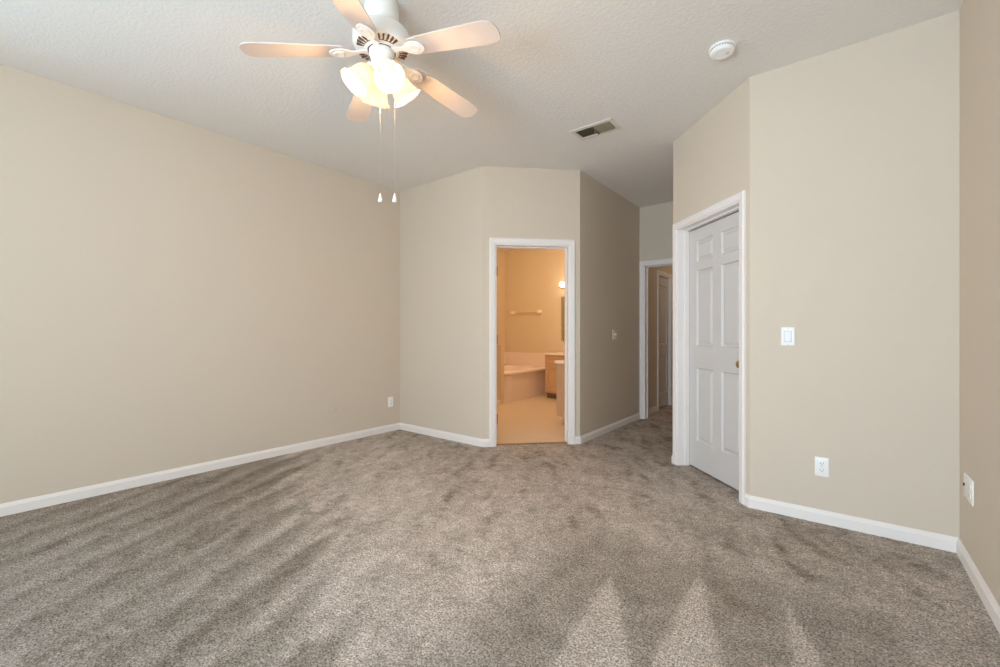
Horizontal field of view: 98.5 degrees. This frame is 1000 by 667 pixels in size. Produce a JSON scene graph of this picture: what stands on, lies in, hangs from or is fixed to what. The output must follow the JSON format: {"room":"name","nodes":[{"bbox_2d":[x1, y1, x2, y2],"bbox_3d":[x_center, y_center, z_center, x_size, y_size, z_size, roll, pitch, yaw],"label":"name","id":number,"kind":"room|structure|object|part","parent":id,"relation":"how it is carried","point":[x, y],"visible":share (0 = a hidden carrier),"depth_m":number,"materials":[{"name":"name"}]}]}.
{"room":"empty bedroom","nodes":[
{"label":"empty bedroom","id":0,"kind":"room"},
{"bbox_2d":[0,64,399,503],"bbox_3d":[-2.897,-0.270,3.118,0.140,2.840,5.597,0,0,38],"label":"wall","id":1,"kind":"structure","parent":0,"point":[174,293],"depth_m":3.38,"materials":[{"name":"beige paint"}]},
{"bbox_2d":[0,423,399,516],"bbox_3d":[-2.837,1.111,3.070,0.014,0.078,5.317,0,0,38],"label":"baseboard","id":2,"kind":"structure","parent":1,"relation":"attached to","point":[9,508],"depth_m":3.38,"materials":[{"name":"white paint"}]},
{"bbox_2d":[388,397,392,406],"bbox_3d":[-1.280,0.807,5.054,0.008,0.116,0.071,0,0,38],"label":"wall outlet","id":3,"kind":"object","parent":1,"relation":"attached to","point":[390,399],"visible":1,"depth_m":5.04,"materials":[{"name":"white plastic"}]},
{"bbox_2d":[400,166,482,438],"bbox_3d":[-0.697,-0.270,4.859,1.445,2.840,0.140,0,0,38],"label":"wall","id":4,"kind":"structure","parent":0,"point":[441,220],"depth_m":4.72,"materials":[{"name":"beige paint"}]},
{"bbox_2d":[400,423,482,446],"bbox_3d":[-0.688,1.111,4.753,1.311,0.078,0.014,0,0,38],"label":"baseboard","id":5,"kind":"structure","parent":4,"relation":"attached to","point":[407,427],"depth_m":4.70,"materials":[{"name":"white paint"}]},
{"bbox_2d":[0,0,962,250],"bbox_3d":[0.247,-1.750,4.195,7.200,0.120,11.700,0,0,38],"label":"ceiling","id":6,"kind":"structure","parent":0,"point":[555,68],"depth_m":2.73,"materials":[{"name":"white paint"}]},
{"bbox_2d":[239,0,499,202],"bbox_3d":[-0.572,-1.181,2.239,1.257,1.019,1.227,0,0,38],"label":"ceiling fan","id":7,"kind":"object","parent":6,"relation":"hanging from","point":[378,36],"visible":1,"depth_m":2.14,"materials":[{"name":"white wood"}]},
{"bbox_3d":[-1.018,-1.394,2.127,0.476,0.006,0.134,-7,8,-12],"label":"blade","id":8,"kind":"part","parent":7,"relation":"part of","materials":[{"name":"white wood"}]},
{"bbox_3d":[-0.651,-1.394,1.796,0.134,0.006,0.476,7,7,5],"label":"blade","id":9,"kind":"part","parent":7,"relation":"part of","materials":[{"name":"white wood"}]},
{"bbox_3d":[-0.718,-1.272,2.155,0.153,0.160,0.160,0,0,38],"label":"lamp shade","id":10,"kind":"part","parent":7,"relation":"part of","materials":[{"name":"glass"}]},
{"bbox_3d":[-0.817,-1.394,2.578,0.134,0.006,0.476,-8,-3,-31],"label":"blade","id":11,"kind":"part","parent":7,"relation":"part of","materials":[{"name":"white wood"}]},
{"bbox_3d":[-0.665,-1.272,2.324,0.160,0.160,0.153,0,0,38],"label":"lamp shade","id":12,"kind":"part","parent":7,"relation":"part of","materials":[{"name":"glass"}]},
{"bbox_3d":[-0.561,-1.298,2.129,0.071,0.081,0.059,0,0,38],"label":"bulb","id":13,"kind":"part","parent":7,"relation":"part of","materials":[{"name":"white glass"}]},
{"bbox_3d":[-0.549,-1.272,2.103,0.160,0.160,0.153,0,0,38],"label":"lamp shade","id":14,"kind":"part","parent":7,"relation":"part of","materials":[{"name":"glass"}]},
{"bbox_3d":[-0.541,-1.067,2.213,0.001,0.723,0.001,0,0,38],"label":"pull chain","id":15,"kind":"part","parent":7,"relation":"part of","materials":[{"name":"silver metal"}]},
{"bbox_3d":[-0.496,-1.272,2.272,0.153,0.160,0.160,0,0,38],"label":"lamp shade","id":16,"kind":"part","parent":7,"relation":"part of","materials":[{"name":"glass"}]},
{"bbox_3d":[-0.326,-1.394,2.526,0.134,0.006,0.476,-9,-13,41],"label":"blade","id":17,"kind":"part","parent":7,"relation":"part of","materials":[{"name":"white wood"}]},
{"bbox_3d":[-0.224,-1.394,2.042,0.476,0.006,0.134,7,-4,24],"label":"blade","id":18,"kind":"part","parent":7,"relation":"part of","materials":[{"name":"white wood"}]},
{"bbox_2d":[570,118,620,139],"bbox_3d":[0.793,-1.677,3.579,0.366,0.026,0.216,0,0,38],"label":"ceiling vent","id":19,"kind":"object","parent":6,"relation":"in","point":[607,125],"visible":1,"depth_m":3.56,"materials":[{"name":"beige metal"}]},
{"bbox_2d":[709,39,735,59],"bbox_3d":[1.314,-1.668,2.552,0.144,0.044,0.144,0,0,38],"label":"smoke detector","id":20,"kind":"object","parent":6,"relation":"attached to","point":[723,49],"visible":1,"depth_m":2.52,"materials":[{"name":"white plastic"}]},
{"bbox_2d":[0,405,999,666],"bbox_3d":[0.657,1.150,3.746,5.000,0.001,11.100,0,0,38],"label":"floor","id":21,"kind":"structure","parent":0,"point":[397,548],"depth_m":2.06,"materials":[{"name":"beige carpet"}]},
{"bbox_2d":[497,250,504,364],"bbox_3d":[-1.023,-0.270,7.594,0.120,2.840,3.750,0,0,38],"label":"wall","id":22,"kind":"structure","parent":0,"point":[500,254],"depth_m":8.84,"materials":[{"name":"beige paint"}]},
{"bbox_2d":[497,345,504,404],"bbox_3d":[-0.430,0.670,7.267,1.215,0.960,0.110,0,0,38],"label":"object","id":23,"kind":"structure","parent":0,"point":[500,348],"depth_m":6.89,"materials":[{"name":"beige paint"}]},
{"bbox_2d":[497,395,564,443],"bbox_3d":[0.232,1.157,6.561,3.350,0.026,3.800,0,0,38],"label":"floor","id":24,"kind":"structure","parent":0,"point":[535,419],"depth_m":5.51,"materials":[{"name":"tile"}]},
{"bbox_2d":[504,365,546,402],"bbox_3d":[0.086,0.831,7.936,1.194,0.628,1.594,0,0,38],"label":"bathtub","id":25,"kind":"object","parent":24,"relation":"on","point":[521,382],"visible":0.44,"depth_m":7.50,"materials":[{"name":"beige plastic"}]},
{"bbox_2d":[504,352,544,366],"bbox_3d":[0.090,0.520,7.937,1.205,0.255,1.595,0,0,38],"label":"tile surround","id":26,"kind":"object","parent":25,"relation":"on","point":[511,358],"visible":0.52,"depth_m":8.62,"materials":[{"name":"beige tile"}]},
{"bbox_2d":[543,347,564,397],"bbox_3d":[1.431,0.699,7.466,1.185,0.888,0.674,0,0,38],"label":"vanity cabinet","id":27,"kind":"object","parent":24,"relation":"on","point":[550,366],"visible":0.23,"depth_m":7.49,"materials":[{"name":"brown wood"}]},
{"bbox_3d":[0.938,0.787,7.445,0.347,0.465,0.018,0,0,38],"label":"cabinet door","id":28,"kind":"part","parent":27,"relation":"part of","materials":[{"name":"brown wood"}]},
{"bbox_2d":[543,347,564,355],"bbox_3d":[1.431,0.320,7.466,1.185,0.130,0.674,0,0,38],"label":"countertop","id":29,"kind":"structure","parent":27,"relation":"on","point":[551,353],"depth_m":7.48,"materials":[{"name":"beige stone"}]},
{"bbox_3d":[0.938,0.475,7.445,0.347,0.120,0.018,0,0,38],"label":"drawer","id":30,"kind":"part","parent":27,"relation":"part of","materials":[{"name":"brown wood"}]},
{"bbox_2d":[554,360,564,424],"bbox_3d":[1.368,0.699,5.856,0.557,0.888,1.505,0,0,38],"label":"vanity cabinet","id":31,"kind":"object","parent":24,"relation":"on","point":[560,368],"visible":0.19,"depth_m":5.41,"materials":[{"name":"brown wood"}]},
{"bbox_3d":[0.864,0.787,5.640,0.018,0.465,0.453,0,0,38],"label":"cabinet door","id":32,"kind":"part","parent":31,"relation":"part of","materials":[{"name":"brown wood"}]},
{"bbox_2d":[554,360,564,363],"bbox_3d":[1.368,0.320,5.856,0.557,0.130,1.505,0,0,38],"label":"countertop","id":33,"kind":"structure","parent":31,"relation":"on","point":[559,361],"depth_m":5.40,"materials":[{"name":"beige stone"}]},
{"bbox_2d":[483,166,579,438],"bbox_3d":[0.321,-0.270,4.486,1.011,2.840,0.140,0,0,-7],"label":"wall","id":34,"kind":"structure","parent":0,"point":[534,203],"depth_m":4.42,"materials":[{"name":"beige paint"}]},
{"bbox_2d":[482,439,489,446],"bbox_3d":[-0.141,1.111,4.354,0.073,0.078,0.014,0,0,-7],"label":"baseboard","id":35,"kind":"structure","parent":34,"relation":"attached to","point":[485,443],"depth_m":4.35,"materials":[{"name":"white paint"}]},
{"bbox_2d":[496,442,566,444],"bbox_3d":[0.329,1.145,4.465,0.748,0.011,0.025,0,0,-7],"label":"trim","id":36,"kind":"structure","parent":34,"relation":"attached to","point":[537,442],"depth_m":4.45,"materials":[{"name":"brown wood"}]},
{"bbox_2d":[489,237,574,446],"bbox_3d":[0.326,0.092,4.487,0.892,2.116,0.175,0,0,-7],"label":"trim","id":37,"kind":"structure","parent":34,"relation":"attached to","point":[492,241],"depth_m":4.40,"materials":[{"name":"white paint"}]},
{"bbox_2d":[575,436,580,443],"bbox_3d":[0.807,1.111,4.467,0.062,0.078,0.014,0,0,-7],"label":"baseboard","id":38,"kind":"structure","parent":34,"relation":"attached to","point":[577,438],"depth_m":4.46,"materials":[{"name":"white paint"}]},
{"bbox_2d":[505,249,564,366],"bbox_3d":[1.398,-0.270,7.998,3.185,2.840,0.120,0,0,38],"label":"wall","id":39,"kind":"structure","parent":0,"point":[533,277],"depth_m":8.50,"materials":[{"name":"beige paint"}]},
{"bbox_2d":[510,310,541,314],"bbox_3d":[0.507,-0.405,8.567,0.726,0.096,0.088,0,0,38],"label":"towel bar","id":40,"kind":"object","parent":39,"relation":"attached to","point":[539,312],"visible":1,"depth_m":8.51,"materials":[{"name":"beige ceramic"}]},
{"bbox_2d":[559,282,564,287],"bbox_3d":[1.454,-0.900,7.782,0.900,0.100,0.150,0,0,38],"label":"vanity light","id":41,"kind":"object","parent":39,"relation":"attached to","point":[561,284],"visible":0.24,"depth_m":7.97,"materials":[{"name":"white glass"}]},
{"bbox_2d":[561,297,564,340],"bbox_3d":[1.629,-0.265,7.734,1.206,0.838,0.009,0,0,38],"label":"wall mirror","id":42,"kind":"object","parent":39,"relation":"attached to","point":[562,298],"visible":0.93,"depth_m":8.08,"materials":[{"name":"clear glass"}]},
{"bbox_2d":[580,171,672,435],"bbox_3d":[2.189,-0.270,6.315,0.140,2.840,4.568,0,0,38],"label":"wall","id":43,"kind":"structure","parent":0,"point":[609,222],"depth_m":5.07,"materials":[{"name":"beige paint"}]},
{"bbox_2d":[580,413,639,443],"bbox_3d":[1.360,1.111,5.137,0.014,0.078,1.704,0,0,38],"label":"baseboard","id":44,"kind":"structure","parent":43,"relation":"attached to","point":[596,433],"depth_m":5.00,"materials":[{"name":"white paint"}]},
{"bbox_2d":[612,330,616,339],"bbox_3d":[1.378,0.020,5.157,0.018,0.117,0.117,0,0,38],"label":"light switch","id":45,"kind":"object","parent":43,"relation":"attached to","point":[614,332],"visible":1,"depth_m":5.15,"materials":[{"name":"beige plastic"}]},
{"bbox_2d":[649,406,657,414],"bbox_3d":[2.150,1.111,6.141,0.014,0.078,0.570,0,0,38],"label":"baseboard","id":46,"kind":"structure","parent":43,"relation":"attached to","point":[653,409],"depth_m":6.21,"materials":[{"name":"white paint"}]},
{"bbox_2d":[659,277,667,407],"bbox_3d":[2.501,0.138,6.659,0.035,1.980,0.518,0,0,38],"label":"door","id":47,"kind":"structure","parent":43,"relation":"in","point":[663,283],"depth_m":6.67,"materials":[{"name":"grey paint"}]},
{"bbox_2d":[657,270,671,410],"bbox_3d":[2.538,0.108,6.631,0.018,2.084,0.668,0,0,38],"label":"trim","id":48,"kind":"structure","parent":43,"relation":"attached to","point":[659,272],"depth_m":6.53,"materials":[{"name":"white paint"}]},
{"bbox_2d":[640,202,672,260],"bbox_3d":[2.302,-0.270,5.569,1.240,2.840,0.140,0,0,38],"label":"wall","id":49,"kind":"structure","parent":0,"point":[656,221],"depth_m":5.67,"materials":[{"name":"beige paint"}]},
{"bbox_2d":[639,258,672,418],"bbox_3d":[2.282,0.092,5.585,0.904,2.116,0.175,0,0,38],"label":"trim","id":50,"kind":"structure","parent":49,"relation":"attached to","point":[667,260],"depth_m":5.78,"materials":[{"name":"white paint"}]},
{"bbox_2d":[673,78,749,494],"bbox_3d":[1.662,-0.270,3.342,0.140,2.840,0.976,0,0,-7],"label":"wall","id":51,"kind":"structure","parent":0,"point":[711,159],"depth_m":3.14,"materials":[{"name":"beige paint"}]},
{"bbox_2d":[677,201,738,465],"bbox_3d":[1.661,0.119,3.356,0.142,2.062,0.827,0,0,-7],"label":"trim","id":52,"kind":"structure","parent":51,"relation":"attached to","point":[682,232],"depth_m":3.74,"materials":[{"name":"white paint"}]},
{"bbox_2d":[673,190,745,504],"bbox_3d":[1.583,0.095,3.346,0.018,2.110,0.923,0,0,-7],"label":"trim","id":53,"kind":"structure","parent":51,"relation":"attached to","point":[740,196],"depth_m":2.92,"materials":[{"name":"white paint"}]},
{"bbox_2d":[689,212,738,489],"bbox_3d":[1.675,0.130,3.357,0.102,2.012,0.785,0,0,-7],"label":"door","id":54,"kind":"structure","parent":51,"relation":"in","point":[714,246],"depth_m":3.38,"materials":[{"name":"grey paint"}]},
{"bbox_2d":[744,493,748,506],"bbox_3d":[1.642,1.111,2.864,0.014,0.078,0.042,0,0,-7],"label":"baseboard","id":55,"kind":"structure","parent":51,"relation":"attached to","point":[746,496],"depth_m":2.87,"materials":[{"name":"white paint"}]},
{"bbox_2d":[750,10,959,537],"bbox_3d":[2.126,-0.270,2.564,1.100,2.840,0.140,0,0,38],"label":"wall","id":56,"kind":"structure","parent":0,"point":[855,148],"depth_m":2.50,"materials":[{"name":"beige paint"}]},
{"bbox_2d":[781,327,794,345],"bbox_3d":[1.813,0.022,2.715,0.073,0.117,0.010,0,0,38],"label":"light switch","id":57,"kind":"object","parent":56,"relation":"attached to","point":[787,333],"visible":1,"depth_m":2.71,"materials":[{"name":"white plastic"}]},
{"bbox_2d":[815,456,828,477],"bbox_3d":[1.949,0.811,2.609,0.071,0.116,0.008,0,0,38],"label":"wall outlet","id":58,"kind":"object","parent":56,"relation":"attached to","point":[821,463],"visible":1,"depth_m":2.61,"materials":[{"name":"white plastic"}]},
{"bbox_2d":[748,495,957,552],"bbox_3d":[2.021,1.111,2.549,0.966,0.078,0.014,0,0,38],"label":"baseboard","id":59,"kind":"structure","parent":56,"relation":"attached to","point":[901,533],"depth_m":2.50,"materials":[{"name":"white paint"}]},
{"bbox_2d":[960,0,999,605],"bbox_3d":[0.834,-0.270,0.146,0.140,2.840,5.540,0,0,38],"label":"wall","id":60,"kind":"structure","parent":0,"point":[979,19],"depth_m":1.91,"materials":[{"name":"beige paint"}]},
{"bbox_2d":[963,472,973,505],"bbox_3d":[2.268,0.755,2.090,0.011,0.117,0.175,0,0,38],"label":"wall outlet","id":61,"kind":"object","parent":60,"relation":"attached to","point":[968,483],"visible":1,"depth_m":2.07,"materials":[{"name":"white plastic"}]},
{"bbox_2d":[956,538,999,633],"bbox_3d":[0.773,1.111,0.193,0.014,0.078,5.260,0,0,38],"label":"baseboard","id":62,"kind":"structure","parent":60,"relation":"attached to","point":[989,601],"depth_m":1.88,"materials":[{"name":"white paint"}]}
]}

